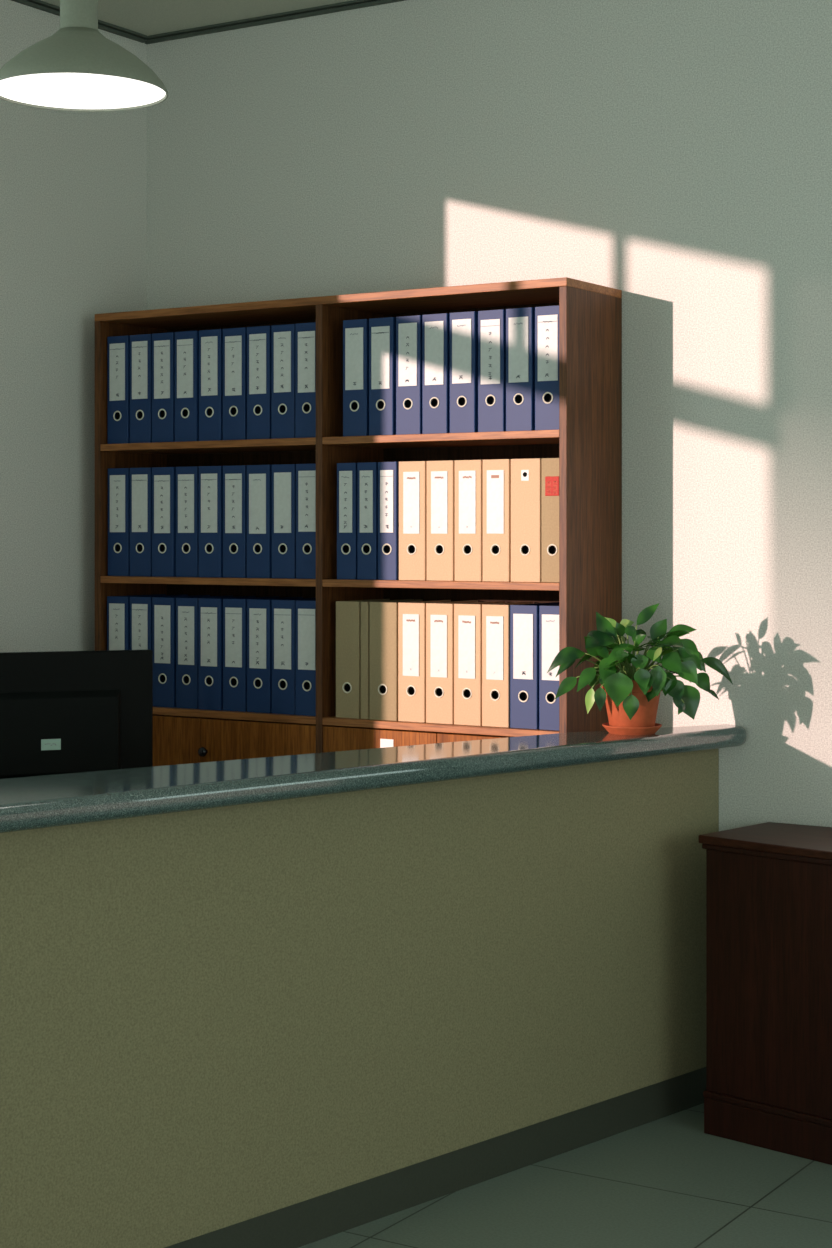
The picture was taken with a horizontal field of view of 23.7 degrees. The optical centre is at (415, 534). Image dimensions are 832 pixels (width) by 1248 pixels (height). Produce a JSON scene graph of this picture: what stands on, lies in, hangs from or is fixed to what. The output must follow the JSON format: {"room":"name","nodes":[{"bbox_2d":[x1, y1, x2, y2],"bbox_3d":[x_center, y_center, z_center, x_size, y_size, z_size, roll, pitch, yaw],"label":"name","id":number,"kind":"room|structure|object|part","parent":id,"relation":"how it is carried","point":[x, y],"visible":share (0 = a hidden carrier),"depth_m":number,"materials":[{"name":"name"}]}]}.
{"room":"office","nodes":[
{"label":"office","id":0,"kind":"room"},
{"bbox_2d":[0,0,146,652],"bbox_3d":[-3.262,-0.042,2.406,0.060,3.020,9.000,0,0,32],"label":"wall","id":1,"kind":"structure","parent":0,"point":[73,185],"depth_m":5.85,"materials":[{"name":"paint"}]},
{"bbox_2d":[11,0,147,42],"bbox_3d":[-3.234,-1.542,2.376,0.020,0.020,8.979,0,0,32],"label":"trim","id":2,"kind":"structure","parent":1,"relation":"attached to","point":[38,4],"depth_m":6.01,"materials":[{"name":"paint"}]},
{"bbox_2d":[41,0,351,35],"bbox_3d":[-0.559,-1.602,0.824,6.600,0.100,9.200,0,0,32],"label":"ceiling","id":3,"kind":"structure","parent":0,"point":[146,17],"depth_m":5.87,"materials":[{"name":"paint"}]},
{"bbox_2d":[0,0,167,111],"bbox_3d":[-0.628,-1.178,3.700,0.330,0.748,0.330,0,0,32],"label":"pendant lamp","id":4,"kind":"object","parent":3,"relation":"hanging from","point":[76,68],"visible":1,"depth_m":3.63,"materials":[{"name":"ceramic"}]},
{"bbox_3d":[-0.628,-0.815,3.700,0.056,0.022,0.056,0,0,32],"label":"bulb","id":5,"kind":"part","parent":4,"relation":"part of","materials":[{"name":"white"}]},
{"bbox_2d":[0,73,165,108],"bbox_3d":[-0.628,-0.825,3.700,0.323,0.006,0.323,0,0,32],"label":"diffuser","id":6,"kind":"object","parent":4,"relation":"attached to","point":[36,90],"depth_m":3.68,"materials":[{"name":"white plastic"}]},
{"bbox_2d":[147,0,831,830],"bbox_3d":[1.837,-0.042,4.633,6.600,3.020,0.200,0,0,32],"label":"wall","id":7,"kind":"structure","parent":0,"point":[675,156],"depth_m":5.29,"materials":[{"name":"paint"}]},
{"bbox_2d":[144,0,404,43],"bbox_3d":[1.778,-1.542,4.540,6.200,0.020,0.020,0,0,32],"label":"trim","id":8,"kind":"structure","parent":7,"relation":"attached to","point":[354,4],"depth_m":5.94,"materials":[{"name":"paint"}]},
{"bbox_2d":[299,1103,831,1247],"bbox_3d":[-0.559,1.518,0.824,6.600,0.100,9.200,0,0,32],"label":"floor","id":9,"kind":"structure","parent":0,"point":[665,1182],"depth_m":4.36,"materials":[{"name":"tile"}]},
{"bbox_2d":[95,277,621,765],"bbox_3d":[-0.208,0.406,5.595,1.581,2.124,0.342,0,0,32],"label":"bookcase","id":10,"kind":"object","parent":9,"relation":"on","point":[587,443],"visible":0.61,"depth_m":5.46,"materials":[{"name":"brown wood"}]},
{"bbox_2d":[107,335,129,443],"bbox_3d":[-0.812,-0.429,5.989,0.080,0.319,0.273,0,0,32],"label":"binder","id":11,"kind":"object","parent":10,"relation":"on","point":[118,347],"visible":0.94,"depth_m":5.87,"materials":[{"name":"paper"}]},
{"bbox_2d":[108,468,129,575],"bbox_3d":[-0.812,-0.038,5.990,0.080,0.319,0.273,0,0,32],"label":"binder","id":12,"kind":"object","parent":10,"relation":"on","point":[118,478],"visible":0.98,"depth_m":5.87,"materials":[{"name":"paper"}]},
{"bbox_3d":[-0.861,0.417,6.021,0.022,2.102,0.316,0,0,32],"label":"panel","id":13,"kind":"part","parent":10,"relation":"part of","materials":[{"name":"brown wood"}]},
{"bbox_2d":[107,594,165,649],"bbox_3d":[-0.813,0.342,5.988,0.080,0.319,0.273,0,0,32],"label":"binder","id":14,"kind":"object","parent":10,"relation":"on","point":[118,607],"visible":0.1,"depth_m":5.87,"materials":[{"name":"paper"}]},
{"bbox_2d":[130,334,151,442],"bbox_3d":[-0.740,-0.429,5.943,0.080,0.319,0.273,0,0,32],"label":"binder","id":15,"kind":"object","parent":10,"relation":"on","point":[140,345],"visible":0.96,"depth_m":5.83,"materials":[{"name":"paper"}]},
{"bbox_2d":[130,467,151,575],"bbox_3d":[-0.740,-0.038,5.943,0.080,0.319,0.273,0,0,32],"label":"binder","id":16,"kind":"object","parent":10,"relation":"on","point":[140,478],"visible":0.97,"depth_m":5.83,"materials":[{"name":"paper"}]},
{"bbox_2d":[152,332,174,442],"bbox_3d":[-0.668,-0.429,5.896,0.080,0.319,0.273,0,0,32],"label":"binder","id":17,"kind":"object","parent":10,"relation":"on","point":[163,344],"visible":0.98,"depth_m":5.78,"materials":[{"name":"cardboard"}]},
{"bbox_2d":[130,595,196,649],"bbox_3d":[-0.740,0.342,5.944,0.080,0.319,0.273,0,0,32],"label":"binder","id":18,"kind":"object","parent":10,"relation":"on","point":[141,606],"visible":0.16,"depth_m":5.83,"materials":[{"name":"paper"}]},
{"bbox_2d":[152,467,175,576],"bbox_3d":[-0.668,-0.038,5.896,0.080,0.319,0.273,0,0,32],"label":"binder","id":19,"kind":"object","parent":10,"relation":"on","point":[163,478],"visible":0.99,"depth_m":5.78,"materials":[{"name":"paper"}]},
{"bbox_3d":[-0.772,0.955,5.790,0.373,0.857,0.017,0,0,32],"label":"door","id":20,"kind":"part","parent":10,"relation":"part of","materials":[{"name":"brown wood"}]},
{"bbox_2d":[175,331,198,441],"bbox_3d":[-0.596,-0.429,5.849,0.080,0.319,0.273,0,0,32],"label":"binder","id":21,"kind":"object","parent":10,"relation":"on","point":[186,342],"visible":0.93,"depth_m":5.73,"materials":[{"name":"paper"}]},
{"bbox_2d":[176,466,198,576],"bbox_3d":[-0.593,-0.038,5.853,0.080,0.319,0.273,0,0,32],"label":"binder","id":22,"kind":"object","parent":10,"relation":"on","point":[187,478],"visible":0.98,"depth_m":5.74,"materials":[{"name":"cardboard"}]},
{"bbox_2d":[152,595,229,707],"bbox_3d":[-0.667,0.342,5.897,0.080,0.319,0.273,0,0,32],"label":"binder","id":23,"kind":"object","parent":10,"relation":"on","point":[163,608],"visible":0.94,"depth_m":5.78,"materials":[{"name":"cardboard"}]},
{"bbox_3d":[-0.606,0.618,5.658,0.029,0.029,0.026,0,0,32],"label":"knob","id":24,"kind":"part","parent":10,"relation":"part of","materials":[{"name":"black metal"}]},
{"bbox_3d":[-0.523,0.132,5.805,0.779,0.020,0.309,0,0,32],"label":"shelf","id":25,"kind":"part","parent":10,"relation":"part of","materials":[{"name":"brown wood"}]},
{"bbox_3d":[-0.523,-0.259,5.805,0.779,0.020,0.309,0,0,32],"label":"shelf","id":26,"kind":"part","parent":10,"relation":"part of","materials":[{"name":"brown wood"}]},
{"bbox_2d":[176,595,240,708],"bbox_3d":[-0.593,0.342,5.854,0.080,0.319,0.273,0,0,32],"label":"binder","id":27,"kind":"object","parent":10,"relation":"on","point":[186,607],"visible":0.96,"depth_m":5.74,"materials":[{"name":"cardboard"}]},
{"bbox_2d":[199,329,222,440],"bbox_3d":[-0.521,-0.429,5.807,0.080,0.319,0.273,0,0,32],"label":"binder","id":28,"kind":"object","parent":10,"relation":"on","point":[210,341],"visible":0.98,"depth_m":5.69,"materials":[{"name":"cardboard"}]},
{"bbox_2d":[199,466,222,576],"bbox_3d":[-0.521,-0.038,5.806,0.080,0.319,0.273,0,0,32],"label":"binder","id":29,"kind":"object","parent":10,"relation":"on","point":[210,477],"visible":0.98,"depth_m":5.69,"materials":[{"name":"cardboard"}]},
{"bbox_3d":[-0.523,0.512,5.805,0.779,0.020,0.309,0,0,32],"label":"shelf","id":30,"kind":"part","parent":10,"relation":"part of","materials":[{"name":"brown wood"}]},
{"bbox_2d":[223,465,246,577],"bbox_3d":[-0.447,-0.038,5.762,0.080,0.319,0.273,0,0,32],"label":"binder","id":31,"kind":"object","parent":10,"relation":"on","point":[234,477],"visible":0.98,"depth_m":5.64,"materials":[{"name":"paper"}]},
{"bbox_2d":[223,327,246,439],"bbox_3d":[-0.448,-0.429,5.761,0.080,0.319,0.273,0,0,32],"label":"binder","id":32,"kind":"object","parent":10,"relation":"on","point":[234,339],"visible":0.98,"depth_m":5.64,"materials":[{"name":"cardboard"}]},
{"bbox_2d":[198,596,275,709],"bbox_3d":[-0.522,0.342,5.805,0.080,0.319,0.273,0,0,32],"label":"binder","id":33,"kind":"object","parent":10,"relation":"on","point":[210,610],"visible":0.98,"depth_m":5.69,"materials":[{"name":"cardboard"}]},
{"bbox_2d":[223,596,287,711],"bbox_3d":[-0.447,0.342,5.762,0.080,0.319,0.273,0,0,32],"label":"binder","id":34,"kind":"object","parent":10,"relation":"on","point":[234,609],"visible":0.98,"depth_m":5.65,"materials":[{"name":"cardboard"}]},
{"bbox_3d":[-0.442,0.955,5.583,0.402,0.857,0.017,0,0,32],"label":"door","id":35,"kind":"part","parent":10,"relation":"part of","materials":[{"name":"brown wood"}]},
{"bbox_2d":[247,326,270,439],"bbox_3d":[-0.375,-0.429,5.716,0.080,0.319,0.273,0,0,32],"label":"binder","id":36,"kind":"object","parent":10,"relation":"on","point":[259,337],"visible":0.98,"depth_m":5.60,"materials":[{"name":"paper"}]},
{"bbox_2d":[247,465,271,577],"bbox_3d":[-0.376,-0.038,5.715,0.080,0.319,0.273,0,0,32],"label":"binder","id":37,"kind":"object","parent":10,"relation":"on","point":[259,477],"visible":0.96,"depth_m":5.60,"materials":[{"name":"paper"}]},
{"bbox_2d":[247,597,302,712],"bbox_3d":[-0.375,0.342,5.716,0.080,0.319,0.273,0,0,32],"label":"binder","id":38,"kind":"object","parent":10,"relation":"on","point":[259,611],"visible":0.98,"depth_m":5.60,"materials":[{"name":"paper"}]},
{"bbox_2d":[271,324,294,438],"bbox_3d":[-0.302,-0.429,5.670,0.080,0.319,0.273,0,0,32],"label":"binder","id":39,"kind":"object","parent":10,"relation":"on","point":[282,336],"visible":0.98,"depth_m":5.55,"materials":[{"name":"paper"}]},
{"bbox_2d":[272,464,295,578],"bbox_3d":[-0.302,-0.038,5.671,0.080,0.319,0.273,0,0,32],"label":"binder","id":40,"kind":"object","parent":10,"relation":"on","point":[283,475],"visible":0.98,"depth_m":5.55,"materials":[{"name":"cardboard"}]},
{"bbox_2d":[272,598,315,714],"bbox_3d":[-0.301,0.342,5.671,0.080,0.319,0.273,0,0,32],"label":"binder","id":41,"kind":"object","parent":10,"relation":"on","point":[283,610],"visible":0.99,"depth_m":5.55,"materials":[{"name":"paper"}]},
{"bbox_2d":[295,322,315,437],"bbox_3d":[-0.232,-0.429,5.620,0.080,0.319,0.273,0,0,32],"label":"binder","id":42,"kind":"object","parent":10,"relation":"on","point":[305,333],"visible":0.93,"depth_m":5.51,"materials":[{"name":"paper"}]},
{"bbox_2d":[296,600,315,715],"bbox_3d":[-0.231,0.342,5.621,0.080,0.319,0.273,0,0,32],"label":"binder","id":43,"kind":"object","parent":10,"relation":"on","point":[305,609],"visible":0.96,"depth_m":5.51,"materials":[{"name":"cardboard"}]},
{"bbox_2d":[296,464,315,578],"bbox_3d":[-0.230,-0.038,5.622,0.080,0.319,0.273,0,0,32],"label":"binder","id":44,"kind":"object","parent":10,"relation":"on","point":[305,473],"visible":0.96,"depth_m":5.51,"materials":[{"name":"paper"}]},
{"bbox_2d":[337,463,356,578],"bbox_3d":[-0.121,-0.038,5.554,0.063,0.319,0.273,0,0,32],"label":"binder","id":45,"kind":"object","parent":10,"relation":"on","point":[346,472],"visible":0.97,"depth_m":5.44,"materials":[{"name":"cardboard"}]},
{"bbox_2d":[343,319,368,435],"bbox_3d":[-0.097,-0.429,5.539,0.078,0.319,0.273,0,0,32],"label":"binder","id":46,"kind":"object","parent":10,"relation":"on","point":[355,332],"visible":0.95,"depth_m":5.42,"materials":[{"name":"cardboard"}]},
{"bbox_3d":[-0.201,-0.645,5.606,1.581,0.022,0.316,0,0,32],"label":"panel","id":47,"kind":"part","parent":10,"relation":"part of","materials":[{"name":"brown wood"}]},
{"bbox_3d":[-0.119,0.387,5.737,1.537,2.042,0.006,0,0,32],"label":"panel","id":48,"kind":"part","parent":10,"relation":"part of","materials":[{"name":"brown wood"}]},
{"bbox_2d":[357,462,377,579],"bbox_3d":[-0.064,-0.038,5.519,0.062,0.319,0.273,0,0,32],"label":"binder","id":49,"kind":"object","parent":10,"relation":"on","point":[367,472],"visible":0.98,"depth_m":5.40,"materials":[{"name":"paper"}]},
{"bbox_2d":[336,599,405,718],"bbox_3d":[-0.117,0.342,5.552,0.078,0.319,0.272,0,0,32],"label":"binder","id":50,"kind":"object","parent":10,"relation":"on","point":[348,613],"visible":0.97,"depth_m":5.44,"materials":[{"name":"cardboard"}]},
{"bbox_3d":[-0.097,0.955,5.365,0.366,0.857,0.017,0,0,32],"label":"door","id":51,"kind":"part","parent":10,"relation":"part of","materials":[{"name":"brown wood"}]},
{"bbox_2d":[369,317,395,435],"bbox_3d":[-0.024,-0.429,5.493,0.078,0.319,0.273,0,0,32],"label":"binder","id":52,"kind":"object","parent":10,"relation":"on","point":[382,331],"visible":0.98,"depth_m":5.38,"materials":[{"name":"cardboard"}]},
{"bbox_2d":[378,462,398,579],"bbox_3d":[-0.007,-0.038,5.483,0.061,0.319,0.273,0,0,32],"label":"binder","id":53,"kind":"object","parent":10,"relation":"on","point":[388,472],"visible":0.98,"depth_m":5.37,"materials":[{"name":"cardboard"}]},
{"bbox_2d":[361,599,417,718],"bbox_3d":[-0.069,0.342,5.524,0.025,0.319,0.270,0,0,32],"label":"binder","id":54,"kind":"object","parent":10,"relation":"on","point":[365,606],"visible":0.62,"depth_m":5.41,"materials":[{"name":"cardboard"}]},
{"bbox_2d":[370,599,437,720],"bbox_3d":[-0.019,0.342,5.490,0.088,0.319,0.272,0,0,32],"label":"binder","id":55,"kind":"object","parent":10,"relation":"on","point":[383,614],"visible":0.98,"depth_m":5.38,"materials":[{"name":"cardboard"}]},
{"bbox_2d":[396,315,421,434],"bbox_3d":[0.050,-0.429,5.450,0.078,0.319,0.273,0,0,32],"label":"binder","id":56,"kind":"object","parent":10,"relation":"on","point":[408,328],"visible":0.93,"depth_m":5.33,"materials":[{"name":"paper"}]},
{"bbox_2d":[399,461,426,579],"bbox_3d":[0.060,-0.038,5.441,0.084,0.319,0.273,0,0,32],"label":"binder","id":57,"kind":"object","parent":10,"relation":"on","point":[412,474],"visible":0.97,"depth_m":5.32,"materials":[{"name":"cardboard"}]},
{"bbox_2d":[422,313,449,433],"bbox_3d":[0.120,-0.429,5.401,0.078,0.319,0.273,0,0,32],"label":"binder","id":58,"kind":"object","parent":10,"relation":"on","point":[435,327],"visible":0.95,"depth_m":5.28,"materials":[{"name":"paper"}]},
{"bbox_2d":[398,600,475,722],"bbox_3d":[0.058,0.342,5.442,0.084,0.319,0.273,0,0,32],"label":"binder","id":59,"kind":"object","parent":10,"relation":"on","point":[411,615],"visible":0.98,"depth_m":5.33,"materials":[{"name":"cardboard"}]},
{"bbox_3d":[0.136,0.512,5.390,0.736,0.020,0.309,0,0,32],"label":"shelf","id":60,"kind":"part","parent":10,"relation":"part of","materials":[{"name":"brown wood"}]},
{"bbox_3d":[0.136,0.132,5.390,0.736,0.020,0.309,0,0,32],"label":"shelf","id":61,"kind":"part","parent":10,"relation":"part of","materials":[{"name":"brown wood"}]},
{"bbox_3d":[0.136,-0.259,5.390,0.736,0.020,0.309,0,0,32],"label":"shelf","id":62,"kind":"part","parent":10,"relation":"part of","materials":[{"name":"brown wood"}]},
{"bbox_2d":[427,460,454,580],"bbox_3d":[0.134,-0.038,5.394,0.083,0.319,0.273,0,0,32],"label":"binder","id":63,"kind":"object","parent":10,"relation":"on","point":[440,474],"visible":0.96,"depth_m":5.28,"materials":[{"name":"cardboard"}]},
{"bbox_2d":[426,600,494,723],"bbox_3d":[0.133,0.342,5.395,0.083,0.319,0.273,0,0,32],"label":"binder","id":64,"kind":"object","parent":10,"relation":"on","point":[439,616],"visible":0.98,"depth_m":5.28,"materials":[{"name":"cardboard"}]},
{"bbox_2d":[450,311,477,432],"bbox_3d":[0.193,-0.429,5.355,0.078,0.319,0.273,0,0,32],"label":"binder","id":65,"kind":"object","parent":10,"relation":"on","point":[463,325],"visible":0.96,"depth_m":5.24,"materials":[{"name":"paper"}]},
{"bbox_2d":[455,460,482,580],"bbox_3d":[0.207,-0.038,5.348,0.082,0.319,0.273,0,0,32],"label":"binder","id":66,"kind":"object","parent":10,"relation":"on","point":[468,473],"visible":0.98,"depth_m":5.23,"materials":[{"name":"cardboard"}]},
{"bbox_3d":[0.215,0.955,5.170,0.366,0.857,0.017,0,0,32],"label":"door","id":67,"kind":"part","parent":10,"relation":"part of","materials":[{"name":"brown wood"}]},
{"bbox_2d":[454,601,514,725],"bbox_3d":[0.206,0.342,5.349,0.082,0.319,0.273,0,0,32],"label":"binder","id":68,"kind":"object","parent":10,"relation":"on","point":[467,616],"visible":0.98,"depth_m":5.23,"materials":[{"name":"cardboard"}]},
{"bbox_2d":[478,309,505,431],"bbox_3d":[0.267,-0.429,5.312,0.078,0.319,0.273,0,0,32],"label":"binder","id":69,"kind":"object","parent":10,"relation":"on","point":[491,323],"visible":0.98,"depth_m":5.20,"materials":[{"name":"paper"}]},
{"bbox_2d":[483,459,510,581],"bbox_3d":[0.279,-0.038,5.303,0.080,0.319,0.273,0,0,32],"label":"binder","id":70,"kind":"object","parent":10,"relation":"on","point":[496,472],"visible":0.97,"depth_m":5.19,"materials":[{"name":"cardboard"}]},
{"bbox_2d":[482,602,551,727],"bbox_3d":[0.278,0.342,5.304,0.080,0.319,0.273,0,0,32],"label":"binder","id":71,"kind":"object","parent":10,"relation":"on","point":[495,617],"visible":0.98,"depth_m":5.19,"materials":[{"name":"cardboard"}]},
{"bbox_2d":[506,307,534,430],"bbox_3d":[0.338,-0.429,5.264,0.078,0.319,0.273,0,0,32],"label":"binder","id":72,"kind":"object","parent":10,"relation":"on","point":[520,322],"visible":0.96,"depth_m":5.15,"materials":[{"name":"paper"}]},
{"bbox_2d":[511,458,540,581],"bbox_3d":[0.354,-0.038,5.256,0.087,0.319,0.272,0,0,32],"label":"binder","id":73,"kind":"object","parent":10,"relation":"on","point":[525,473],"visible":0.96,"depth_m":5.14,"materials":[{"name":"cardboard"}]},
{"bbox_3d":[0.282,-0.155,5.142,0.022,0.028,0.001,0,0,32],"label":"hole plate","id":74,"kind":"part","parent":73,"relation":"part of","materials":[{"name":"white paper"}]},
{"bbox_2d":[510,602,558,728],"bbox_3d":[0.350,0.342,5.258,0.081,0.319,0.273,0,0,32],"label":"binder","id":75,"kind":"object","parent":10,"relation":"on","point":[524,618],"visible":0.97,"depth_m":5.14,"materials":[{"name":"paper"}]},
{"bbox_2d":[535,305,558,429],"bbox_3d":[0.411,-0.429,5.219,0.078,0.319,0.273,0,0,32],"label":"binder","id":76,"kind":"object","parent":10,"relation":"on","point":[546,317],"visible":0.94,"depth_m":5.11,"materials":[{"name":"paper"}]},
{"bbox_2d":[539,604,558,730],"bbox_3d":[0.418,0.342,5.215,0.071,0.319,0.273,0,0,32],"label":"binder","id":77,"kind":"object","parent":10,"relation":"on","point":[548,614],"visible":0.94,"depth_m":5.11,"materials":[{"name":"cardboard"}]},
{"bbox_2d":[541,458,558,581],"bbox_3d":[0.422,-0.038,5.216,0.065,0.319,0.272,0,0,32],"label":"binder","id":78,"kind":"object","parent":10,"relation":"on","point":[549,466],"visible":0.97,"depth_m":5.11,"materials":[{"name":"cardboard"}]},
{"bbox_3d":[0.458,0.417,5.191,0.022,2.102,0.316,0,0,32],"label":"panel","id":79,"kind":"part","parent":10,"relation":"part of","materials":[{"name":"brown wood"}]},
{"bbox_2d":[0,749,718,1247],"bbox_3d":[-0.387,0.987,4.011,0.110,0.962,3.300,0,0,43],"label":"reception counter","id":80,"kind":"object","parent":9,"relation":"on","point":[297,1022],"depth_m":4.16,"materials":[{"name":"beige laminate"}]},
{"bbox_2d":[0,724,745,832],"bbox_3d":[-0.385,0.499,3.918,3.449,0.087,0.454,0,0,-42],"label":"countertop","id":81,"kind":"structure","parent":80,"relation":"on","point":[45,801],"depth_m":4.03,"materials":[{"name":"grey stone"}]},
{"bbox_2d":[547,603,732,734],"bbox_3d":[0.549,0.328,4.873,0.370,0.318,0.305,0,0,32],"label":"potted plant","id":82,"kind":"object","parent":81,"relation":"on","point":[631,694],"visible":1,"depth_m":4.83,"materials":[{"name":"green plant"}]},
{"bbox_3d":[0.532,0.417,4.886,0.157,0.128,0.157,0,0,32],"label":"pot","id":83,"kind":"part","parent":82,"relation":"part of","materials":[{"name":"ceramic"}]},
{"bbox_3d":[0.549,0.316,4.870,0.302,0.188,0.181,0,0,21],"label":"stem","id":84,"kind":"part","parent":82,"relation":"part of","materials":[{"name":"green plant"}]},
{"bbox_2d":[699,822,831,1164],"bbox_3d":[1.102,1.102,4.699,0.875,0.732,0.458,0,0,32],"label":"base cabinet","id":85,"kind":"object","parent":9,"relation":"on","point":[769,884],"visible":1,"depth_m":4.75,"materials":[{"name":"brown wood"}]},
{"bbox_3d":[1.145,0.763,4.767,0.788,0.013,0.460,0,0,43],"label":"moulding","id":86,"kind":"part","parent":85,"relation":"part of","materials":[{"name":"brown wood"}]},
{"bbox_3d":[1.105,1.372,4.703,0.857,0.016,0.449,0,0,32],"label":"moulding","id":87,"kind":"part","parent":85,"relation":"part of","materials":[{"name":"brown wood"}]},
{"bbox_3d":[-0.951,1.104,4.952,1.020,0.728,0.870,0,0,32],"label":"desk","id":88,"kind":"object","parent":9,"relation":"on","visible":0},
{"bbox_2d":[0,650,152,778],"bbox_3d":[-0.957,0.521,5.103,0.570,0.439,0.240,0,0,-20],"label":"computer monitor","id":89,"kind":"object","parent":88,"relation":"on","point":[62,712],"visible":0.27,"depth_m":5.12,"materials":[{"name":"black plastic"}]}
]}

